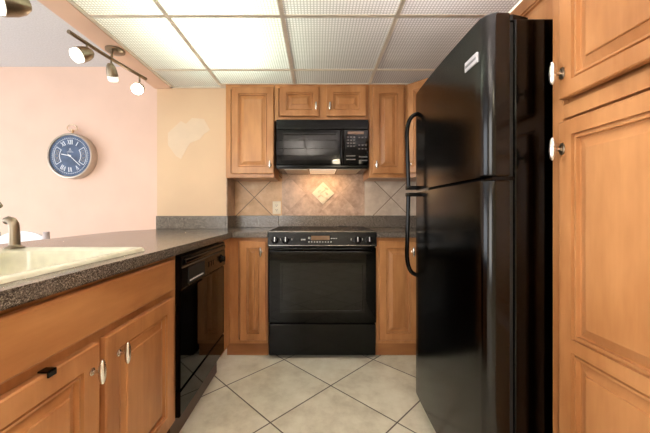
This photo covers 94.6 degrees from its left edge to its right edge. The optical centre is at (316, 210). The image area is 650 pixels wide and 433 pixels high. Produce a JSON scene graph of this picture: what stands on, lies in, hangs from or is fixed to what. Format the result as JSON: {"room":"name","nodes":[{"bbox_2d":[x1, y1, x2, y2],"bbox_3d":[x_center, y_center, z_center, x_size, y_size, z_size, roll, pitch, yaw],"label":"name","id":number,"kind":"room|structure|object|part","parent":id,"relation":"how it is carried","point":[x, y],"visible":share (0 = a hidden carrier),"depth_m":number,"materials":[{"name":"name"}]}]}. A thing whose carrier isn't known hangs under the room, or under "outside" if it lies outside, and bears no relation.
{"room":"kitchen","nodes":[
{"label":"kitchen","id":0,"kind":"room"},
{"bbox_2d":[0,0,120,66],"bbox_3d":[-2.980,-1.410,0.395,3.240,0.050,5.190,0,0,0],"label":"ceiling","id":1,"kind":"structure","parent":0,"point":[40,38],"depth_m":2.47,"materials":[{"name":"white paint"}]},
{"bbox_2d":[0,67,156,238],"bbox_3d":[-2.972,-0.163,2.940,3.256,2.445,0.100,0,0,0],"label":"wall","id":2,"kind":"structure","parent":0,"point":[38,105],"depth_m":2.89,"materials":[{"name":"pink paint"}]},
{"bbox_2d":[47,124,97,178],"bbox_3d":[-2.325,-0.560,2.850,0.428,0.518,0.078,0,0,0],"label":"wall clock","id":3,"kind":"object","parent":2,"relation":"attached to","point":[71,155],"visible":1,"depth_m":2.83,"materials":[{"name":"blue metal"}]},
{"bbox_2d":[157,88,234,215],"bbox_3d":[-1.050,-0.163,2.704,0.588,2.445,0.371,0,0,0],"label":"wall pier","id":4,"kind":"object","parent":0,"point":[192,180],"visible":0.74,"depth_m":2.52,"materials":[{"name":"yellow paint"}]},
{"bbox_2d":[179,348,435,432],"bbox_3d":[-1.585,1.100,0.345,6.030,0.080,5.290,0,0,0],"label":"floor","id":5,"kind":"structure","parent":0,"point":[246,393],"depth_m":1.70,"materials":[{"name":"tile"}]},
{"bbox_2d":[0,231,49,243],"bbox_3d":[-2.141,0.604,2.380,0.370,0.912,0.479,0,0,-4],"label":"dining chair","id":6,"kind":"object","parent":5,"relation":"on","point":[25,235],"visible":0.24,"depth_m":2.16,"materials":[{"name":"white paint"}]},
{"bbox_3d":[-1.962,0.607,2.193,0.038,0.907,0.080,0,0,-4],"label":"leg","id":7,"kind":"part","parent":6,"relation":"part of","materials":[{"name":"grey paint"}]},
{"bbox_2d":[0,256,174,432],"bbox_3d":[-0.913,0.627,0.864,0.678,0.866,0.948,0,0,0],"label":"base cabinet","id":8,"kind":"object","parent":5,"relation":"on","point":[98,356],"visible":0.98,"depth_m":0.83,"materials":[{"name":"brown wood"}]},
{"bbox_3d":[-0.621,0.635,0.637,0.020,0.533,0.410,0,0,0],"label":"door","id":9,"kind":"part","parent":8,"relation":"part of","materials":[{"name":"brown wood"}]},
{"bbox_3d":[-0.592,0.438,0.815,0.036,0.068,0.019,0,0,0],"label":"knob","id":10,"kind":"part","parent":8,"relation":"part of","materials":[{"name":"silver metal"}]},
{"bbox_3d":[-0.592,0.438,0.924,0.036,0.068,0.019,0,0,0],"label":"knob","id":11,"kind":"part","parent":8,"relation":"part of","materials":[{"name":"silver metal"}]},
{"bbox_3d":[-0.621,0.635,1.076,0.020,0.533,0.410,0,0,0],"label":"door","id":12,"kind":"part","parent":8,"relation":"part of","materials":[{"name":"brown wood"}]},
{"bbox_2d":[0,216,278,310],"bbox_3d":[-0.911,0.119,1.234,1.118,0.147,3.069,0,0,0],"label":"countertop","id":13,"kind":"structure","parent":8,"relation":"on","point":[172,236],"depth_m":1.45,"materials":[{"name":"grey stone"}]},
{"bbox_2d":[0,247,144,283],"bbox_3d":[-0.949,0.243,0.760,0.573,0.204,0.840,0,0,0],"label":"sink","id":14,"kind":"object","parent":13,"relation":"in","point":[16,264],"visible":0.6,"depth_m":1.12,"materials":[{"name":"beige ceramic"}]},
{"bbox_2d":[2,216,24,248],"bbox_3d":[-1.152,0.082,1.138,0.067,0.120,0.058,0,0,0],"label":"faucet","id":15,"kind":"object","parent":14,"relation":"on","point":[14,236],"visible":1,"depth_m":1.13,"materials":[{"name":"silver metal"}]},
{"bbox_2d":[167,242,224,432],"bbox_3d":[-0.894,0.628,1.655,0.632,0.863,0.626,0,0,0],"label":"dishwasher","id":16,"kind":"object","parent":5,"relation":"on","point":[199,273],"visible":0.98,"depth_m":1.53,"materials":[{"name":"black metal"}]},
{"bbox_3d":[-0.627,0.584,1.655,0.034,0.443,0.626,0,0,0],"label":"door panel","id":17,"kind":"part","parent":16,"relation":"part of","materials":[{"name":"black glass"}]},
{"bbox_3d":[-0.627,0.870,1.655,0.034,0.117,0.626,0,0,0],"label":"access panel","id":18,"kind":"part","parent":16,"relation":"part of","materials":[{"name":"black glass"}]},
{"bbox_3d":[-0.624,0.281,1.655,0.040,0.154,0.626,0,0,0],"label":"control panel","id":19,"kind":"part","parent":16,"relation":"part of","materials":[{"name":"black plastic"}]},
{"bbox_3d":[-0.600,0.232,1.655,0.012,0.020,0.586,0,0,0],"label":"door handle","id":20,"kind":"part","parent":16,"relation":"part of","materials":[{"name":"black plastic"}]},
{"bbox_2d":[220,238,268,356],"bbox_3d":[-0.508,0.627,2.363,0.304,0.866,0.784,0,0,0],"label":"base cabinet","id":21,"kind":"object","parent":5,"relation":"on","point":[246,324],"visible":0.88,"depth_m":2.15,"materials":[{"name":"brown wood"}]},
{"bbox_3d":[-0.459,0.576,2.159,0.186,0.712,0.020,0,0,0],"label":"door","id":22,"kind":"part","parent":21,"relation":"part of","materials":[{"name":"brown wood"}]},
{"bbox_2d":[230,227,276,237],"bbox_3d":[-0.557,0.174,2.450,0.411,0.038,0.639,0,0,0],"label":"countertop","id":23,"kind":"structure","parent":21,"relation":"on","point":[247,232],"depth_m":2.13,"materials":[{"name":"grey stone"}]},
{"bbox_2d":[268,226,376,355],"bbox_3d":[0.037,0.599,2.409,0.770,0.922,0.657,0,0,0],"label":"range","id":24,"kind":"object","parent":5,"relation":"on","point":[322,280],"visible":1,"depth_m":2.12,"materials":[{"name":"black metal"}]},
{"bbox_3d":[-0.297,0.209,2.110,0.056,0.055,0.039,0,0,0],"label":"knob","id":25,"kind":"part","parent":24,"relation":"part of","materials":[{"name":"black plastic"}]},
{"bbox_3d":[-0.221,0.209,2.110,0.056,0.055,0.039,0,0,0],"label":"knob","id":26,"kind":"part","parent":24,"relation":"part of","materials":[{"name":"black plastic"}]},
{"bbox_3d":[0.037,0.919,2.147,0.758,0.222,0.031,0,0,0],"label":"storage drawer","id":27,"kind":"part","parent":24,"relation":"part of","materials":[{"name":"black metal"}]},
{"bbox_3d":[0.037,0.530,2.143,0.764,0.532,0.039,0,0,0],"label":"oven door","id":28,"kind":"part","parent":24,"relation":"part of","materials":[{"name":"black glass"}]},
{"bbox_2d":[270,226,373,230],"bbox_3d":[0.037,0.148,2.463,0.770,0.020,0.547,0,0,0],"label":"cooktop","id":29,"kind":"object","parent":24,"relation":"in","point":[340,228],"depth_m":2.31,"materials":[{"name":"black ceramic"}]},
{"bbox_3d":[0.037,0.294,2.103,0.746,0.024,0.046,0,0,0],"label":"door handle","id":30,"kind":"part","parent":24,"relation":"part of","materials":[{"name":"black metal"}]},
{"bbox_3d":[0.037,0.203,2.153,0.770,0.110,0.074,0,0,0],"label":"control panel","id":31,"kind":"part","parent":24,"relation":"part of","materials":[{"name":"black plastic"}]},
{"bbox_3d":[0.285,0.209,2.110,0.056,0.055,0.039,0,0,0],"label":"knob","id":32,"kind":"part","parent":24,"relation":"part of","materials":[{"name":"black plastic"}]},
{"bbox_3d":[0.367,0.209,2.110,0.056,0.055,0.039,0,0,0],"label":"knob","id":33,"kind":"part","parent":24,"relation":"part of","materials":[{"name":"black plastic"}]},
{"bbox_2d":[375,237,415,354],"bbox_3d":[0.704,0.627,2.433,0.553,0.866,0.644,0,0,0],"label":"base cabinet","id":34,"kind":"object","parent":5,"relation":"on","point":[395,325],"visible":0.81,"depth_m":2.15,"materials":[{"name":"brown wood"}]},
{"bbox_2d":[363,216,415,237],"bbox_3d":[0.878,0.119,2.450,0.902,0.147,0.639,0,0,0],"label":"countertop","id":35,"kind":"structure","parent":34,"relation":"on","point":[384,226],"depth_m":2.74,"materials":[{"name":"grey stone"}]},
{"bbox_2d":[405,12,552,432],"bbox_3d":[0.886,0.217,1.295,0.838,1.686,0.700,0,0,0],"label":"refrigerator","id":36,"kind":"object","parent":5,"relation":"on","point":[483,274],"visible":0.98,"depth_m":0.96,"materials":[{"name":"black metal"}]},
{"bbox_3d":[0.506,-0.318,1.594,0.077,0.415,0.028,0,0,0],"label":"door handle","id":37,"kind":"part","parent":36,"relation":"part of","materials":[{"name":"black plastic"}]},
{"bbox_3d":[0.506,0.131,1.594,0.077,0.449,0.028,0,0,0],"label":"door handle","id":38,"kind":"part","parent":36,"relation":"part of","materials":[{"name":"black plastic"}]},
{"bbox_3d":[0.566,-0.367,1.295,0.082,0.518,0.700,0,0,0],"label":"freezer door","id":39,"kind":"part","parent":36,"relation":"part of","materials":[{"name":"black metal"}]},
{"bbox_3d":[0.566,0.442,1.295,0.082,1.076,0.700,0,0,0],"label":"door","id":40,"kind":"part","parent":36,"relation":"part of","materials":[{"name":"black metal"}]},
{"bbox_2d":[548,0,649,432],"bbox_3d":[0.995,0.018,0.631,0.644,2.085,0.602,0,0,0],"label":"pantry cabinet","id":41,"kind":"object","parent":5,"relation":"on","point":[599,72],"visible":1,"depth_m":0.75,"materials":[{"name":"brown wood"}]},
{"bbox_3d":[0.692,-0.178,0.870,0.036,0.068,0.019,0,0,0],"label":"knob","id":42,"kind":"part","parent":41,"relation":"part of","materials":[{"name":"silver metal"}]},
{"bbox_3d":[0.692,-0.397,0.870,0.036,0.068,0.019,0,0,0],"label":"knob","id":43,"kind":"part","parent":41,"relation":"part of","materials":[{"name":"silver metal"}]},
{"bbox_3d":[0.721,-0.665,0.623,0.020,0.680,0.522,0,0,0],"label":"door","id":44,"kind":"part","parent":41,"relation":"part of","materials":[{"name":"brown wood"}]},
{"bbox_2d":[235,172,421,215],"bbox_3d":[0.333,-0.163,2.825,2.194,2.445,0.130,0,0,0],"label":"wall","id":45,"kind":"structure","parent":0,"point":[352,196],"depth_m":2.76,"materials":[{"name":"beige tile"}]},
{"bbox_2d":[226,85,278,180],"bbox_3d":[-0.545,-0.646,2.570,0.394,0.757,0.376,0,0,0],"label":"upper cabinet","id":46,"kind":"object","parent":45,"relation":"attached to","point":[251,129],"visible":1,"depth_m":2.42,"materials":[{"name":"brown wood"}]},
{"bbox_3d":[-0.539,-0.150,2.766,0.433,0.420,0.008,0,0,0],"label":"tiled panel","id":47,"kind":"part","parent":45,"relation":"part of","materials":[{"name":"tile"}]},
{"bbox_2d":[273,201,280,213],"bbox_3d":[-0.371,-0.027,2.757,0.074,0.116,0.009,0,0,0],"label":"wall outlet","id":48,"kind":"object","parent":45,"relation":"attached to","point":[276,204],"visible":1,"depth_m":2.76,"materials":[{"name":"beige plastic"}]},
{"bbox_2d":[279,216,362,226],"bbox_3d":[0.037,0.103,2.749,0.775,0.114,0.019,0,0,0],"label":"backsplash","id":49,"kind":"structure","parent":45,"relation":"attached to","point":[284,221],"depth_m":2.74,"materials":[{"name":"grey stone"}]},
{"bbox_2d":[275,85,368,122],"bbox_3d":[0.038,-0.877,2.570,0.767,0.296,0.376,0,0,0],"label":"upper cabinet","id":50,"kind":"object","parent":45,"relation":"attached to","point":[292,102],"visible":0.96,"depth_m":2.42,"materials":[{"name":"brown wood"}]},
{"bbox_3d":[-0.142,-0.882,2.429,0.318,0.240,0.020,0,0,0],"label":"door","id":51,"kind":"part","parent":50,"relation":"part of","materials":[{"name":"brown wood"}]},
{"bbox_2d":[276,120,368,173],"bbox_3d":[0.043,-0.527,2.552,0.736,0.396,0.410,0,0,0],"label":"microwave","id":52,"kind":"object","parent":50,"relation":"attached to","point":[302,146],"visible":1,"depth_m":2.38,"materials":[{"name":"black plastic"}]},
{"bbox_3d":[-0.057,-0.504,2.400,0.536,0.279,0.030,0,0,0],"label":"door","id":53,"kind":"part","parent":52,"relation":"part of","materials":[{"name":"black glass"}]},
{"bbox_3d":[0.193,-0.503,2.367,0.018,0.269,0.040,0,0,0],"label":"door handle","id":54,"kind":"part","parent":52,"relation":"part of","materials":[{"name":"black plastic"}]},
{"bbox_3d":[0.312,-0.504,2.400,0.197,0.279,0.030,0,0,0],"label":"control panel","id":55,"kind":"part","parent":52,"relation":"part of","materials":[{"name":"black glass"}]},
{"bbox_3d":[0.238,-0.882,2.429,0.318,0.240,0.020,0,0,0],"label":"door","id":56,"kind":"part","parent":50,"relation":"part of","materials":[{"name":"brown wood"}]},
{"bbox_2d":[312,183,333,203],"bbox_3d":[0.055,-0.157,2.753,0.208,0.208,0.014,0,0,0],"label":"accent tile","id":57,"kind":"structure","parent":45,"relation":"attached to","point":[322,193],"depth_m":2.75,"materials":[{"name":"beige tile"}]},
{"bbox_3d":[0.058,-0.205,2.765,0.760,0.670,0.010,0,0,0],"label":"tiled panel","id":58,"kind":"part","parent":45,"relation":"part of","materials":[{"name":"tile"}]},
{"bbox_2d":[363,85,404,180],"bbox_3d":[0.572,-0.646,2.570,0.293,0.757,0.376,0,0,0],"label":"upper cabinet","id":59,"kind":"object","parent":45,"relation":"attached to","point":[386,129],"visible":0.99,"depth_m":2.42,"materials":[{"name":"brown wood"}]},
{"bbox_3d":[0.577,-0.648,2.429,0.250,0.700,0.020,0,0,0],"label":"door","id":60,"kind":"part","parent":59,"relation":"part of","materials":[{"name":"brown wood"}]},
{"bbox_3d":[0.885,-0.150,2.766,0.890,0.420,0.008,0,0,0],"label":"tiled panel","id":61,"kind":"part","parent":45,"relation":"part of","materials":[{"name":"tile"}]},
{"bbox_2d":[397,78,427,180],"bbox_3d":[1.020,-0.646,2.458,0.618,0.757,0.600,0,0,0],"label":"upper cabinet","id":62,"kind":"object","parent":45,"relation":"attached to","point":[411,89],"visible":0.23,"depth_m":2.37,"materials":[{"name":"brown wood"}]},
{"bbox_3d":[0.846,-0.648,2.282,0.330,0.700,0.020,0,0,45],"label":"door","id":63,"kind":"part","parent":62,"relation":"part of","materials":[{"name":"brown wood"}]},
{"bbox_3d":[0.059,-1.034,-0.611,2.539,0.003,3.177,0,0,0],"label":"ceiling","id":64,"kind":"structure","parent":0,"visible":0},
{"bbox_2d":[67,0,522,87],"bbox_3d":[0.054,-1.042,0.165,2.552,0.033,4.709,0,0,0],"label":"trim","id":65,"kind":"structure","parent":64,"relation":"attached to","point":[281,15],"depth_m":1.63,"materials":[{"name":"beige metal"}]},
{"bbox_2d":[73,0,162,13],"bbox_3d":[-1.002,-1.034,1.285,0.415,0.003,0.602,0,0,0],"label":"ceiling panel","id":66,"kind":"object","parent":65,"relation":"attached to","point":[90,6],"visible":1,"depth_m":1.52,"materials":[{"name":"white plastic"}]},
{"bbox_2d":[94,18,205,68],"bbox_3d":[-1.002,-1.034,1.893,0.415,0.003,0.602,0,0,0],"label":"ceiling panel","id":67,"kind":"object","parent":65,"relation":"attached to","point":[155,41],"visible":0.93,"depth_m":1.83,"materials":[{"name":"white plastic"}]},
{"bbox_2d":[155,71,219,86],"bbox_3d":[-1.002,-1.034,2.354,0.415,0.003,0.308,0,0,0],"label":"ceiling panel","id":68,"kind":"object","parent":65,"relation":"attached to","point":[174,78],"visible":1,"depth_m":2.35,"materials":[{"name":"white plastic"}]},
{"bbox_2d":[158,0,278,13],"bbox_3d":[-0.488,-1.034,1.285,0.602,0.003,0.602,0,0,0],"label":"ceiling panel","id":69,"kind":"object","parent":65,"relation":"attached to","point":[171,6],"visible":1,"depth_m":1.52,"materials":[{"name":"white plastic"}]},
{"bbox_2d":[172,18,289,68],"bbox_3d":[-0.488,-1.034,1.893,0.602,0.003,0.602,0,0,0],"label":"ceiling panel","id":70,"kind":"object","parent":65,"relation":"attached to","point":[222,43],"visible":0.93,"depth_m":1.82,"materials":[{"name":"white plastic"}]},
{"bbox_2d":[212,71,292,82],"bbox_3d":[-0.488,-1.034,2.321,0.602,0.003,0.242,0,0,0],"label":"ceiling panel","id":71,"kind":"object","parent":65,"relation":"attached to","point":[222,76],"visible":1,"depth_m":2.31,"materials":[{"name":"white plastic"}]},
{"bbox_2d":[294,71,372,82],"bbox_3d":[0.120,-1.034,2.321,0.602,0.003,0.242,0,0,0],"label":"ceiling panel","id":72,"kind":"object","parent":65,"relation":"attached to","point":[300,76],"visible":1,"depth_m":2.31,"materials":[{"name":"white plastic"}]},
{"bbox_2d":[285,18,393,68],"bbox_3d":[0.120,-1.034,1.893,0.602,0.003,0.602,0,0,0],"label":"ceiling panel","id":73,"kind":"object","parent":65,"relation":"attached to","point":[314,43],"visible":0.86,"depth_m":1.83,"materials":[{"name":"white plastic"}]},
{"bbox_2d":[282,0,400,13],"bbox_3d":[0.120,-1.034,1.285,0.602,0.003,0.602,0,0,0],"label":"ceiling panel","id":74,"kind":"object","parent":65,"relation":"attached to","point":[289,6],"visible":1,"depth_m":1.52,"materials":[{"name":"white plastic"}]},
{"bbox_2d":[371,71,433,82],"bbox_3d":[0.712,-1.034,2.321,0.570,0.003,0.242,0,0,0],"label":"ceiling panel","id":75,"kind":"object","parent":65,"relation":"attached to","point":[380,76],"visible":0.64,"depth_m":2.31,"materials":[{"name":"white plastic"}]},
{"bbox_2d":[377,18,480,68],"bbox_3d":[0.712,-1.034,1.893,0.570,0.003,0.602,0,0,0],"label":"ceiling panel","id":76,"kind":"object","parent":65,"relation":"attached to","point":[414,43],"visible":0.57,"depth_m":1.83,"materials":[{"name":"white plastic"}]},
{"bbox_2d":[401,0,519,13],"bbox_3d":[0.712,-1.034,1.285,0.570,0.003,0.602,0,0,0],"label":"ceiling panel","id":77,"kind":"object","parent":65,"relation":"attached to","point":[410,6],"visible":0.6,"depth_m":1.52,"materials":[{"name":"white plastic"}]},
{"bbox_3d":[1.380,-0.162,0.285,0.100,2.445,4.970,0,0,0],"label":"wall","id":78,"kind":"structure","parent":0,"visible":0},
{"bbox_2d":[510,0,552,18],"bbox_3d":[1.136,-0.850,1.540,0.384,0.350,1.200,0,0,0],"label":"upper cabinet","id":79,"kind":"object","parent":78,"relation":"attached to","point":[531,9],"visible":0.02,"depth_m":1.35,"materials":[{"name":"brown wood"}]},
{"bbox_3d":[0.035,-1.410,0.395,2.790,0.050,5.190,0,0,0],"label":"ceiling","id":80,"kind":"structure","parent":0,"visible":0},
{"bbox_2d":[37,0,170,88],"bbox_3d":[-1.292,-1.204,0.160,0.140,0.361,4.719,0,0,0],"label":"trim","id":81,"kind":"structure","parent":80,"relation":"attached to","point":[66,11],"depth_m":1.74,"materials":[{"name":"pink paint"}]},
{"bbox_2d":[0,0,31,17],"bbox_3d":[-1.293,-0.900,0.995,0.123,0.244,0.591,0,0,9],"label":"track light","id":82,"kind":"object","parent":81,"relation":"hanging from","point":[8,8],"visible":1,"depth_m":1.21,"materials":[{"name":"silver metal"}]},
{"bbox_3d":[-1.265,-0.833,1.199,0.100,0.109,0.114,0,0,28],"label":"bulb","id":83,"kind":"part","parent":82,"relation":"part of","materials":[{"name":"white glass"}]},
{"bbox_2d":[67,29,146,94],"bbox_3d":[-1.289,-0.909,1.864,0.119,0.225,0.577,0,0,11],"label":"track light","id":84,"kind":"object","parent":81,"relation":"hanging from","point":[79,54],"visible":1,"depth_m":1.84,"materials":[{"name":"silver metal"}]},
{"bbox_3d":[-1.315,-0.860,1.660,0.077,0.089,0.088,0,0,29],"label":"bulb","id":85,"kind":"part","parent":84,"relation":"part of","materials":[{"name":"white glass"}]},
{"bbox_3d":[-1.308,-0.872,1.675,0.092,0.094,0.095,0,0,0],"label":"lamp shade","id":86,"kind":"part","parent":84,"relation":"part of","materials":[{"name":"brown metal"}]},
{"bbox_3d":[-1.280,-0.869,1.871,0.064,0.086,0.075,0,0,0],"label":"lamp shade","id":87,"kind":"part","parent":84,"relation":"part of","materials":[{"name":"brown metal"}]},
{"bbox_3d":[-1.281,-0.844,1.880,0.058,0.084,0.071,0,0,0],"label":"bulb","id":88,"kind":"part","parent":84,"relation":"part of","materials":[{"name":"white glass"}]},
{"bbox_3d":[-1.232,-0.835,2.062,0.072,0.077,0.073,0,0,0],"label":"bulb","id":89,"kind":"part","parent":84,"relation":"part of","materials":[{"name":"white glass"}]},
{"bbox_3d":[-1.232,-0.844,2.076,0.079,0.082,0.078,0,0,0],"label":"lamp shade","id":90,"kind":"part","parent":84,"relation":"part of","materials":[{"name":"white glass"}]}
]}

